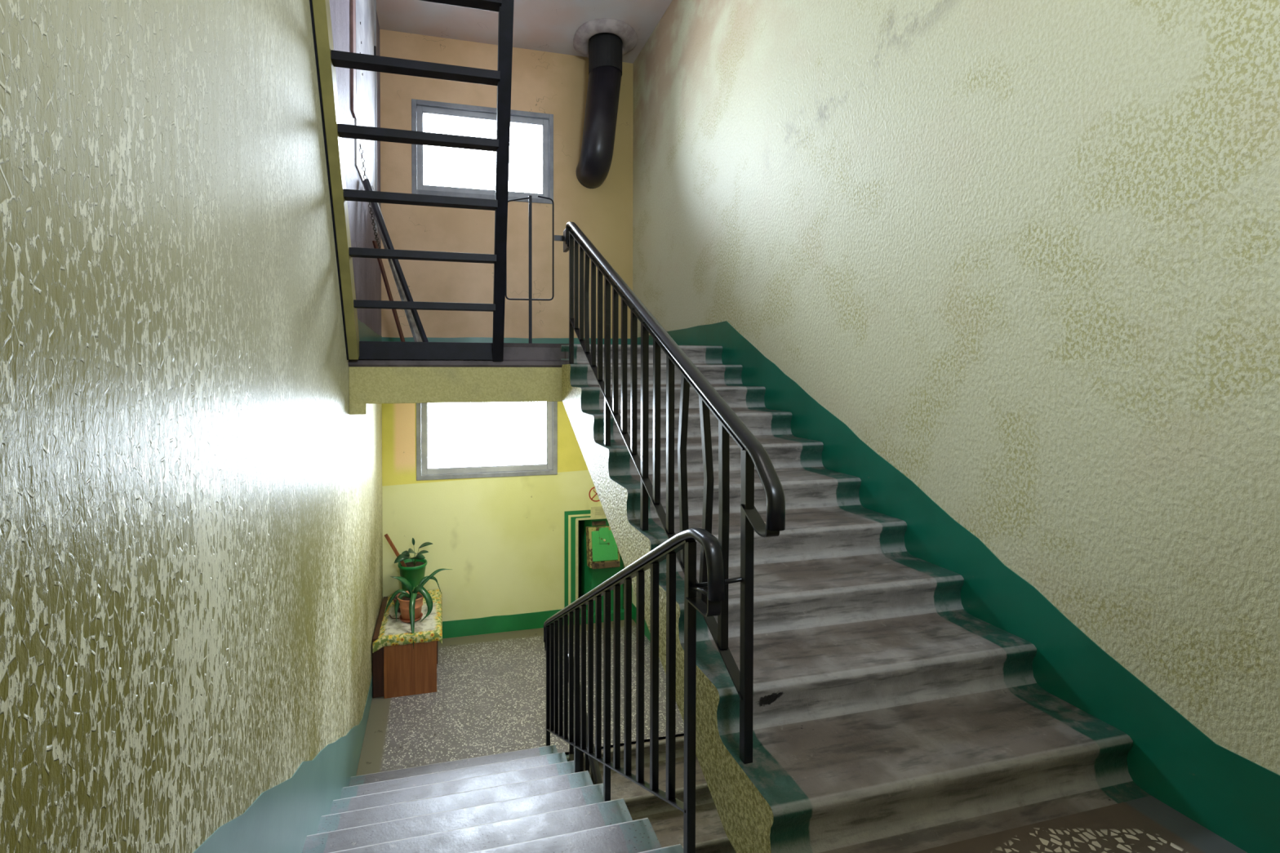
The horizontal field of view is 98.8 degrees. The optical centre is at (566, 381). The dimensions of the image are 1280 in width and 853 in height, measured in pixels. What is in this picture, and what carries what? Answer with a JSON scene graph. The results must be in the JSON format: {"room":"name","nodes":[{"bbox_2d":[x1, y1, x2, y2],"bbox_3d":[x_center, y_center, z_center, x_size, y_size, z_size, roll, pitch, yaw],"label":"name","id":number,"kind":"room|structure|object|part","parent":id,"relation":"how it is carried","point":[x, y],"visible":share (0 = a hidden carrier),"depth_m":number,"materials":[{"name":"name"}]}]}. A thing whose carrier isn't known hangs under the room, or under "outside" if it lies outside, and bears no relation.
{"room":"apartment building stairwell","nodes":[
{"label":"apartment building stairwell","id":0,"kind":"room"},
{"bbox_2d":[0,0,382,852],"bbox_3d":[-1.246,1.156,2.071,0.250,10.176,8.463,0,1,-13],"label":"wall","id":1,"kind":"structure","parent":0,"point":[191,528],"depth_m":1.29,"materials":[{"name":"paint"}]},
{"bbox_2d":[193,674,373,852],"bbox_3d":[-1.121,1.979,2.087,0.014,1.930,7.913,0,1,-13],"label":"baseboard","id":2,"kind":"structure","parent":1,"relation":"attached to","point":[281,819],"depth_m":2.38,"materials":[{"name":"teal paint"}]},
{"bbox_2d":[350,0,355,118],"bbox_3d":[-1.562,-2.859,3.972,0.020,1.806,0.130,0,1,-13],"label":"batten","id":3,"kind":"object","parent":1,"relation":"attached to","point":[353,2],"visible":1,"depth_m":3.92,"materials":[{"name":"brown paint"}]},
{"bbox_2d":[355,0,377,234],"bbox_3d":[-1.734,-2.606,4.742,0.030,2.316,1.300,0,1,-13],"label":"metal panel","id":4,"kind":"object","parent":1,"relation":"attached to","point":[366,10],"visible":0.61,"depth_m":4.71,"materials":[{"name":"white metal"}]},
{"bbox_2d":[359,142,380,248],"bbox_3d":[-1.689,-1.534,4.697,0.033,0.603,1.088,0,1,-11],"label":"chain","id":5,"kind":"object","parent":4,"relation":"hanging from","point":[371,211],"visible":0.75,"depth_m":4.69,"materials":[{"name":"silver metal"}]},
{"bbox_2d":[357,319,382,341],"bbox_3d":[-1.770,-0.399,4.852,0.014,0.200,2.163,0,1,-13],"label":"baseboard","id":6,"kind":"structure","parent":1,"relation":"attached to","point":[366,333],"depth_m":4.71,"materials":[{"name":"green paint"}]},
{"bbox_2d":[348,366,562,414],"bbox_3d":[-0.770,0.061,4.037,1.572,0.335,0.142,0,1,-13],"label":"landing beam","id":7,"kind":"structure","parent":1,"relation":"attached to","point":[367,385],"depth_m":3.94,"materials":[{"name":"paint"}]},
{"bbox_2d":[348,341,568,404],"bbox_3d":[-0.754,-0.066,3.991,1.582,0.440,0.065,0,1,-13],"label":"landing","id":8,"kind":"object","parent":1,"relation":"attached to","point":[515,354],"depth_m":4.07,"materials":[{"name":"concrete"}]},
{"bbox_2d":[379,29,633,639],"bbox_3d":[-0.638,1.089,6.376,2.878,10.176,0.250,0,1,-13],"label":"wall","id":9,"kind":"structure","parent":0,"point":[508,544],"depth_m":6.20,"materials":[{"name":"paint"}]},
{"bbox_2d":[411,98,553,204],"bbox_3d":[-0.937,-2.570,6.177,1.580,1.030,0.132,0,1,-13],"label":"window","id":10,"kind":"structure","parent":9,"relation":"in","point":[419,107],"depth_m":6.11,"materials":[{"name":"grey plastic"}]},
{"bbox_2d":[416,401,557,480],"bbox_3d":[-0.898,0.572,6.234,1.590,1.035,0.132,0,1,-13],"label":"window","id":11,"kind":"structure","parent":9,"relation":"in","point":[550,468],"depth_m":6.19,"materials":[{"name":"grey plastic"}]},
{"bbox_2d":[442,608,568,638],"bbox_3d":[-0.997,2.783,6.194,2.085,0.196,0.014,0,1,-13],"label":"baseboard","id":12,"kind":"structure","parent":9,"relation":"attached to","point":[498,624],"depth_m":6.23,"materials":[{"name":"green paint"}]},
{"bbox_2d":[382,337,630,344],"bbox_3d":[-0.610,-0.416,6.234,2.878,0.190,0.014,0,1,-13],"label":"baseboard","id":13,"kind":"structure","parent":9,"relation":"attached to","point":[466,340],"depth_m":6.17,"materials":[{"name":"green paint"}]},
{"bbox_2d":[575,516,606,600],"bbox_3d":[0.408,2.195,6.514,0.620,1.160,0.026,0,1,-13],"label":"trim","id":14,"kind":"structure","parent":9,"relation":"attached to","point":[597,517],"depth_m":6.44,"materials":[{"name":"paint"}]},
{"bbox_2d":[588,486,599,502],"bbox_3d":[0.351,1.341,6.480,0.184,0.184,0.005,0,1,-13],"label":"no smoking sign","id":15,"kind":"object","parent":9,"relation":"attached to","point":[591,489],"visible":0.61,"depth_m":6.47,"materials":[{"name":"red paint"}]},
{"bbox_2d":[591,506,605,517],"bbox_3d":[0.427,1.558,6.499,0.285,0.135,0.006,0,1,-13],"label":"paper notice","id":16,"kind":"object","parent":9,"relation":"attached to","point":[598,511],"visible":0.63,"depth_m":6.48,"materials":[{"name":"beige paper"}]},
{"bbox_2d":[579,607,632,624],"bbox_3d":[0.430,2.824,6.609,0.705,0.100,0.230,0,1,-13],"label":"trim","id":17,"kind":"structure","parent":9,"relation":"attached to","point":[622,611],"depth_m":6.52,"materials":[{"name":"green paint"}]},
{"bbox_2d":[355,618,684,776],"bbox_3d":[-0.368,2.995,5.243,2.878,0.200,2.137,0,1,-13],"label":"floor","id":18,"kind":"structure","parent":0,"point":[490,697],"depth_m":4.85,"materials":[{"name":"stone"}]},
{"bbox_2d":[373,596,438,698],"bbox_3d":[-1.591,2.610,5.495,0.588,0.563,0.995,0,1,-13],"label":"base cabinet","id":19,"kind":"object","parent":18,"relation":"on","point":[398,670],"visible":0.62,"depth_m":5.01,"materials":[{"name":"brown laminate"}]},
{"bbox_3d":[-1.835,2.617,5.454,0.094,0.540,0.965,0,1,-13],"label":"panel","id":20,"kind":"part","parent":19,"relation":"part of","materials":[{"name":"laminate"}]},
{"bbox_2d":[372,589,442,653],"bbox_3d":[-1.574,2.386,5.494,0.616,0.133,1.039,0,1,-13],"label":"oilcloth","id":21,"kind":"object","parent":19,"relation":"on","point":[393,632],"visible":0.61,"depth_m":5.14,"materials":[{"name":"plastic"}]},
{"bbox_2d":[393,592,400,612],"bbox_3d":[-1.657,2.249,5.549,0.238,0.135,0.238,0,1,-13],"label":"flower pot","id":22,"kind":"object","parent":21,"relation":"on","point":[395,597],"visible":0.08,"depth_m":5.47,"materials":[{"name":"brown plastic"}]},
{"bbox_2d":[394,537,432,591],"bbox_3d":[-1.634,1.986,5.830,0.396,0.651,0.311,0,1,-13],"label":"potted plant","id":23,"kind":"object","parent":21,"relation":"on","point":[414,572],"visible":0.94,"depth_m":5.74,"materials":[{"name":"green plant"}]},
{"bbox_2d":[384,533,406,567],"bbox_3d":[-1.808,1.817,5.777,0.256,0.406,0.028,0,1,-2],"label":"wooden stick","id":24,"kind":"object","parent":23,"relation":"in","point":[386,535],"visible":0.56,"depth_m":5.76,"materials":[{"name":"brown wood"}]},
{"bbox_3d":[-1.651,2.126,5.830,0.298,0.372,0.298,0,1,-13],"label":"pot","id":25,"kind":"part","parent":23,"relation":"part of","materials":[{"name":"green plastic"}]},
{"bbox_2d":[383,568,451,648],"bbox_3d":[-1.490,2.151,5.333,0.484,0.587,0.565,0,1,27],"label":"potted plant","id":26,"kind":"object","parent":21,"relation":"on","point":[410,602],"visible":1,"depth_m":5.26,"materials":[{"name":"green plant"}]},
{"bbox_3d":[-1.524,2.203,5.327,0.262,0.218,0.262,0,1,-13],"label":"pot","id":27,"kind":"part","parent":26,"relation":"part of","materials":[{"name":"ceramic"}]},
{"bbox_3d":[-1.443,2.626,5.028,0.470,0.545,0.018,0,1,-13],"label":"panel","id":28,"kind":"part","parent":19,"relation":"part of","materials":[{"name":"brown laminate"}]},
{"bbox_3d":[-1.375,2.604,5.763,0.018,0.505,0.530,0,1,-13],"label":"door","id":29,"kind":"part","parent":19,"relation":"part of","materials":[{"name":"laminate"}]},
{"bbox_2d":[302,745,683,852],"bbox_3d":[-0.481,2.206,2.580,1.461,1.740,2.941,0,1,-13],"label":"flight","id":30,"kind":"object","parent":18,"relation":"on","point":[531,800],"visible":0.94,"depth_m":2.72,"materials":[{"name":"grey concrete"}]},
{"bbox_2d":[543,528,742,852],"bbox_3d":[0.199,1.695,2.956,0.161,2.491,2.707,0,1,-13],"label":"stair railing","id":31,"kind":"object","parent":30,"relation":"on","point":[556,627],"visible":0.95,"depth_m":2.24,"materials":[{"name":"black metal"}]},
{"bbox_3d":[-0.146,2.404,4.211,0.030,1.034,0.030,0,1,-13],"label":"post","id":32,"kind":"part","parent":31,"relation":"part of","materials":[{"name":"black metal"}]},
{"bbox_3d":[0.062,1.916,3.308,0.030,1.078,0.030,0,1,-13],"label":"post","id":33,"kind":"part","parent":31,"relation":"part of","materials":[{"name":"black metal"}]},
{"bbox_3d":[0.200,1.590,2.705,0.030,1.108,0.030,0,1,-13],"label":"post","id":34,"kind":"part","parent":31,"relation":"part of","materials":[{"name":"black metal"}]},
{"bbox_3d":[0.145,1.250,2.936,0.052,1.601,2.707,0,1,-13],"label":"handrail","id":35,"kind":"part","parent":31,"relation":"part of","materials":[{"name":"black metal"}]},
{"bbox_3d":[0.408,1.102,1.802,0.030,1.153,0.030,0,1,-13],"label":"post","id":36,"kind":"part","parent":31,"relation":"part of","materials":[{"name":"black metal"}]},
{"bbox_3d":[0.425,0.663,1.718,0.016,0.044,0.158,0,1,-13],"label":"tie rod","id":37,"kind":"part","parent":31,"relation":"part of","materials":[{"name":"black metal"}]},
{"bbox_3d":[0.486,0.646,1.748,0.187,0.077,0.016,1,1,31],"label":"tie rod","id":38,"kind":"part","parent":31,"relation":"part of","materials":[{"name":"black metal"}]},
{"bbox_2d":[376,0,672,63],"bbox_3d":[0.284,-3.837,2.323,2.878,0.200,7.913,0,1,-13],"label":"ceiling","id":39,"kind":"structure","parent":0,"point":[544,25],"depth_m":5.70,"materials":[{"name":"white paint"}]},
{"bbox_2d":[573,17,637,188],"bbox_3d":[0.419,-3.053,6.108,0.720,1.589,0.839,0,1,-13],"label":"vent pipe","id":40,"kind":"object","parent":39,"relation":"hanging from","point":[610,39],"visible":0.99,"depth_m":5.96,"materials":[{"name":"black plastic"}]},
{"bbox_2d":[577,520,579,599],"bbox_3d":[0.351,2.253,6.823,0.632,1.275,0.240,0,1,-13],"label":"wall niche","id":41,"kind":"object","parent":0,"point":[579,520],"depth_m":6.88,"materials":[{"name":"green paint"}]},
{"bbox_2d":[579,518,623,612],"bbox_3d":[0.449,2.247,6.660,0.465,1.213,0.521,0,1,-13],"label":"chute","id":42,"kind":"object","parent":41,"relation":"in","point":[600,557],"visible":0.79,"depth_m":6.54,"materials":[{"name":"green paint"}]},
{"bbox_3d":[0.385,1.705,6.539,0.170,0.050,0.017,0,1,-13],"label":"rust plate","id":43,"kind":"part","parent":42,"relation":"part of","materials":[{"name":"brown metal"}]},
{"bbox_3d":[0.450,1.946,6.450,0.315,0.346,0.070,0,1,-13],"label":"hatch door","id":44,"kind":"part","parent":42,"relation":"part of","materials":[{"name":"green paint"}]},
{"bbox_2d":[631,0,1279,775],"bbox_3d":[1.802,1.145,2.777,0.250,10.176,8.463,0,1,-13],"label":"wall","id":45,"kind":"structure","parent":0,"point":[1026,252],"depth_m":2.12,"materials":[{"name":"paint"}]},
{"bbox_2d":[631,602,649,640],"bbox_3d":[1.327,3.609,4.323,0.014,1.800,4.713,0,1,-13],"label":"baseboard","id":46,"kind":"structure","parent":45,"relation":"attached to","point":[646,632],"depth_m":6.19,"materials":[{"name":"green paint"}]},
{"bbox_2d":[637,320,1279,852],"bbox_3d":[1.688,0.459,2.715,0.014,1.850,7.913,0,1,-13],"label":"baseboard","id":47,"kind":"structure","parent":45,"relation":"attached to","point":[1228,794],"depth_m":2.06,"materials":[{"name":"green paint"}]},
{"bbox_2d":[913,795,1247,852],"bbox_3d":[0.832,1.476,0.040,2.878,0.200,3.058,0,1,-13],"label":"floor","id":48,"kind":"structure","parent":0,"point":[1147,824],"depth_m":1.62,"materials":[{"name":"stone"}]},
{"bbox_2d":[560,343,1151,852],"bbox_3d":[0.926,0.600,2.992,1.356,1.740,2.840,0,1,-13],"label":"flight","id":49,"kind":"object","parent":48,"relation":"on","point":[889,717],"visible":0.8,"depth_m":1.99,"materials":[{"name":"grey concrete"}]},
{"bbox_2d":[565,222,785,764],"bbox_3d":[0.307,0.016,2.796,0.052,2.333,2.597,0,1,-13],"label":"stair railing","id":50,"kind":"object","parent":49,"relation":"on","point":[753,454],"visible":0.91,"depth_m":2.25,"materials":[{"name":"black metal"}]},
{"bbox_3d":[0.034,-0.603,3.965,0.030,0.976,0.030,0,1,-13],"label":"post","id":51,"kind":"part","parent":50,"relation":"part of","materials":[{"name":"black metal"}]},
{"bbox_3d":[0.232,-0.113,3.116,0.030,0.980,0.030,0,1,-13],"label":"post","id":52,"kind":"part","parent":50,"relation":"part of","materials":[{"name":"black metal"}]},
{"bbox_3d":[0.364,0.215,2.551,0.030,0.984,0.030,0,1,-13],"label":"post","id":53,"kind":"part","parent":50,"relation":"part of","materials":[{"name":"black metal"}]},
{"bbox_3d":[0.307,-0.374,2.789,0.052,1.553,2.597,0,1,-13],"label":"handrail","id":54,"kind":"part","parent":50,"relation":"part of","materials":[{"name":"black metal"}]},
{"bbox_3d":[0.563,0.705,1.702,0.030,0.989,0.030,0,1,-13],"label":"post","id":55,"kind":"part","parent":50,"relation":"part of","materials":[{"name":"black metal"}]},
{"bbox_3d":[-0.369,-0.205,5.198,2.878,0.200,2.127,0,1,-13],"label":"floor","id":56,"kind":"structure","parent":0,"visible":0},
{"bbox_2d":[372,240,404,342],"bbox_3d":[-1.664,-0.808,5.120,0.320,1.000,0.044,-1,1,-32],"label":"wooden lath","id":57,"kind":"object","parent":56,"relation":"on","point":[375,242],"visible":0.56,"depth_m":5.10,"materials":[{"name":"brown wood"}]},
{"bbox_2d":[364,185,422,342],"bbox_3d":[-1.497,-0.983,4.750,0.553,1.358,0.067,-1,1,-44],"label":"wooden plank","id":58,"kind":"object","parent":56,"relation":"on","point":[415,334],"visible":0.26,"depth_m":4.76,"materials":[{"name":"wood"}]},
{"bbox_2d":[363,178,428,342],"bbox_3d":[-1.421,-0.967,4.568,0.079,1.312,0.609,1,1,41],"label":"wooden plank","id":59,"kind":"object","parent":56,"relation":"on","point":[366,183],"visible":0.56,"depth_m":4.54,"materials":[{"name":"black wood"}]},
{"bbox_2d":[309,0,514,361],"bbox_3d":[-0.764,-1.892,2.879,1.075,3.524,2.168,0,1,-13],"label":"ladder","id":60,"kind":"object","parent":56,"relation":"on","point":[327,59],"visible":1,"depth_m":3.23,"materials":[{"name":"black metal"}]},
{"bbox_3d":[-0.997,-0.219,3.902,0.950,0.125,0.015,0,1,-13],"label":"plate","id":61,"kind":"part","parent":60,"relation":"part of","materials":[{"name":"black metal"}]},
{"bbox_2d":[505,195,571,343],"bbox_3d":[-0.214,-0.842,4.050,0.473,1.131,0.182,0,1,-13],"label":"gate","id":62,"kind":"object","parent":56,"relation":"on","point":[555,237],"visible":0.77,"depth_m":4.11,"materials":[{"name":"black metal"}]},
{"bbox_3d":[-0.281,-1.011,4.114,0.374,0.796,0.012,0,1,-13],"label":"frame","id":63,"kind":"part","parent":62,"relation":"part of","materials":[{"name":"black metal"}]},
{"bbox_3d":[-0.277,-0.840,4.118,0.022,1.125,0.022,0,1,-13],"label":"post","id":64,"kind":"part","parent":62,"relation":"part of","materials":[{"name":"black metal"}]},
{"bbox_3d":[0.004,-1.067,4.086,0.030,0.160,0.161,0,1,-13],"label":"plate","id":65,"kind":"part","parent":62,"relation":"part of","materials":[{"name":"black metal"}]},
{"bbox_3d":[0.835,4.675,0.075,2.878,0.200,3.028,0,1,-13],"label":"floor","id":66,"kind":"structure","parent":0,"visible":0},
{"bbox_2d":[564,733,736,852],"bbox_3d":[0.925,3.799,3.042,1.356,1.740,2.839,0,1,-13],"label":"flight","id":67,"kind":"object","parent":66,"relation":"on","point":[666,820],"visible":0.14,"depth_m":4.06,"materials":[{"name":"brown concrete"}]},
{"bbox_2d":[568,653,602,784],"bbox_3d":[0.307,3.216,2.845,0.052,2.333,2.597,0,1,-13],"label":"stair railing","id":68,"kind":"object","parent":67,"relation":"on","point":[595,775],"visible":0.06,"depth_m":3.57,"materials":[{"name":"black metal"}]},
{"bbox_3d":[0.034,2.596,4.015,0.030,0.976,0.030,0,1,-13],"label":"post","id":69,"kind":"part","parent":68,"relation":"part of","materials":[{"name":"black metal"}]}
]}

